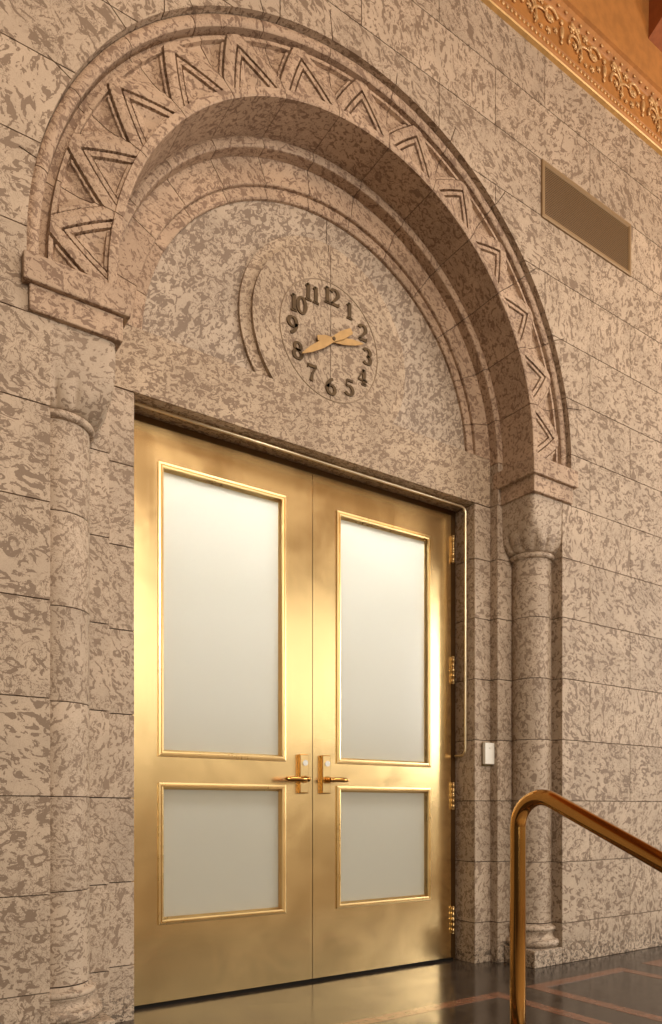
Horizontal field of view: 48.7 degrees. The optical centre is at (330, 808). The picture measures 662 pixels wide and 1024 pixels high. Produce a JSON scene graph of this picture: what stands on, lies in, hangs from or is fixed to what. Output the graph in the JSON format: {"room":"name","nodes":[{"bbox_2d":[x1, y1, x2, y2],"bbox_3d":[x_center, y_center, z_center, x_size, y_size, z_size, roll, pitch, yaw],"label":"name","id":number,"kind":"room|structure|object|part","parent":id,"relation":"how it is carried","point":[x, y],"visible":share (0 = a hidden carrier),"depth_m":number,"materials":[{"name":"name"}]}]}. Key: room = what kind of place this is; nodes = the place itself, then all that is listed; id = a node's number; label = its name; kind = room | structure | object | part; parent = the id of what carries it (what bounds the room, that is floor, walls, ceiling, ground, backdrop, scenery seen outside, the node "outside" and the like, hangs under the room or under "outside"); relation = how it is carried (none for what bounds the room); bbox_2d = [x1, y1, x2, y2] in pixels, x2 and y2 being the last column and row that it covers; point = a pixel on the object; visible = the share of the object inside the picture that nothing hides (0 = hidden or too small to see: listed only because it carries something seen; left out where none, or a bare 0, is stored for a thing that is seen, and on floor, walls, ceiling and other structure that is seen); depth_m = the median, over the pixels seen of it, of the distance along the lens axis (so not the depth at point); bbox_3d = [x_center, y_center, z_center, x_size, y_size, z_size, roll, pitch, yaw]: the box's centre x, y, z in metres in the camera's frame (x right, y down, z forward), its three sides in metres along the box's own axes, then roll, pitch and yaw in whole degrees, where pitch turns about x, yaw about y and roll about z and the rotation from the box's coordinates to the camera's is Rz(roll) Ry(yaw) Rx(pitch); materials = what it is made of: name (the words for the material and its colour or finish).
{"room":"building lobby","nodes":[
{"label":"building lobby","id":0,"kind":"room"},
{"bbox_2d":[0,0,661,1023],"bbox_3d":[-0.154,-1.552,3.049,11.448,4.740,0.210,0,0,-34],"label":"wall","id":1,"kind":"structure","parent":0,"point":[499,105],"depth_m":3.69,"materials":[{"name":"beige stone"}]},
{"bbox_2d":[131,420,311,1005],"bbox_3d":[-0.453,-0.388,3.186,0.899,2.382,0.119,0,0,-34],"label":"door","id":2,"kind":"structure","parent":1,"relation":"in","point":[222,631],"depth_m":3.19,"materials":[{"name":"gold metal"}]},
{"bbox_3d":[-0.474,-0.826,3.214,0.563,1.172,0.008,0,0,-34],"label":"glass pane","id":3,"kind":"part","parent":2,"relation":"part of","materials":[{"name":"white glass"}]},
{"bbox_3d":[-0.474,0.187,3.214,0.563,0.544,0.008,0,0,-34],"label":"glass pane","id":4,"kind":"part","parent":2,"relation":"part of","materials":[{"name":"white glass"}]},
{"bbox_3d":[-0.157,-0.135,3.350,0.144,0.034,0.060,0,0,-34],"label":"lever handle","id":5,"kind":"part","parent":2,"relation":"part of","materials":[{"name":"gold metal"}]},
{"bbox_3d":[-0.130,-0.161,3.408,0.047,0.182,0.024,0,0,-34],"label":"lock plate","id":6,"kind":"part","parent":2,"relation":"part of","materials":[{"name":"gold metal"}]},
{"bbox_2d":[312,474,454,978],"bbox_3d":[0.296,-0.388,3.690,0.900,2.382,0.119,0,0,-34],"label":"door","id":7,"kind":"structure","parent":1,"relation":"in","point":[383,666],"depth_m":3.69,"materials":[{"name":"gold metal"}]},
{"bbox_3d":[-0.027,-0.161,3.477,0.047,0.182,0.024,0,0,-34],"label":"lock plate","id":8,"kind":"part","parent":7,"relation":"part of","materials":[{"name":"gold metal"}]},
{"bbox_3d":[0.026,-0.135,3.473,0.118,0.034,0.060,0,0,-34],"label":"lever handle","id":9,"kind":"part","parent":7,"relation":"part of","materials":[{"name":"gold metal"}]},
{"bbox_3d":[0.264,-0.826,3.711,0.554,1.172,0.008,0,0,-34],"label":"glass pane","id":10,"kind":"part","parent":7,"relation":"part of","materials":[{"name":"white glass"}]},
{"bbox_3d":[0.264,0.187,3.711,0.554,0.544,0.008,0,0,-34],"label":"glass pane","id":11,"kind":"part","parent":7,"relation":"part of","materials":[{"name":"white glass"}]},
{"bbox_2d":[481,0,661,156],"bbox_3d":[-0.038,-4.239,3.009,11.300,0.725,0.186,0,0,-34],"label":"crown molding","id":12,"kind":"structure","parent":1,"relation":"attached to","point":[604,46],"depth_m":3.97,"materials":[{"name":"paint"}]},
{"bbox_2d":[541,159,630,276],"bbox_3d":[1.394,-3.180,3.961,0.760,0.295,0.014,0,0,-34],"label":"air vent","id":13,"kind":"object","parent":1,"relation":"in","point":[567,206],"visible":1,"depth_m":3.94,"materials":[{"name":"brown metal"}]},
{"bbox_2d":[115,946,661,1023],"bbox_3d":[0.181,0.908,2.684,11.300,0.181,1.870,0,0,-34],"label":"floor","id":14,"kind":"structure","parent":0,"point":[625,987],"depth_m":3.16,"materials":[{"name":"stone"}]},
{"bbox_2d":[21,249,130,1023],"bbox_3d":[-0.941,-0.482,2.572,0.363,2.600,0.367,0,0,-34],"label":"engaged column","id":15,"kind":"structure","parent":14,"relation":"on","point":[88,315],"depth_m":2.48,"materials":[{"name":"beige stone"}]},
{"bbox_2d":[27,13,565,1022],"bbox_3d":[0.001,-1.188,3.341,2.723,4.012,0.519,0,0,-34],"label":"stone archway","id":16,"kind":"object","parent":14,"relation":"on","point":[203,167],"visible":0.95,"depth_m":3.16,"materials":[{"name":"beige stone"}]},
{"bbox_2d":[134,413,454,1009],"bbox_3d":[-0.096,-0.398,3.487,1.832,2.431,0.079,0,0,-34],"label":"door frame","id":17,"kind":"structure","parent":16,"relation":"attached to","point":[138,417],"depth_m":3.60,"materials":[{"name":"gold metal"}]},
{"bbox_2d":[134,401,466,756],"bbox_3d":[-0.051,-0.942,3.417,1.822,1.334,0.076,0,0,-34],"label":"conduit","id":18,"kind":"object","parent":16,"relation":"attached to","point":[135,402],"visible":0.96,"depth_m":3.65,"materials":[{"name":"gold metal"}]},
{"bbox_2d":[279,278,377,403],"bbox_3d":[0.007,-2.134,3.334,0.541,0.541,0.031,0,0,-34],"label":"wall clock","id":19,"kind":"object","parent":16,"relation":"attached to","point":[341,338],"visible":1,"depth_m":3.33,"materials":[{"name":"brown metal"}]},
{"bbox_2d":[482,742,493,765],"bbox_3d":[0.834,-0.289,3.886,0.069,0.122,0.036,0,0,-34],"label":"card reader","id":20,"kind":"object","parent":16,"relation":"attached to","point":[487,748],"visible":1,"depth_m":3.87,"materials":[{"name":"white plastic"}]},
{"bbox_2d":[493,454,577,968],"bbox_3d":[1.068,-0.482,3.926,0.363,2.600,0.367,0,0,-34],"label":"engaged column","id":21,"kind":"structure","parent":14,"relation":"on","point":[534,489],"depth_m":3.84,"materials":[{"name":"beige stone"}]},
{"bbox_2d":[510,789,661,1023],"bbox_3d":[1.039,0.383,1.350,0.100,0.871,1.902,0,0,-34],"label":"brass handrail","id":22,"kind":"object","parent":14,"relation":"on","point":[623,840],"visible":1,"depth_m":2.08,"materials":[{"name":"gold metal"}]},
{"bbox_2d":[648,0,661,51],"bbox_3d":[0.532,-4.642,2.450,11.620,0.580,2.150,0,0,-34],"label":"ceiling","id":23,"kind":"structure","parent":0,"point":[655,6],"depth_m":4.12,"materials":[{"name":"paint"}]}
]}

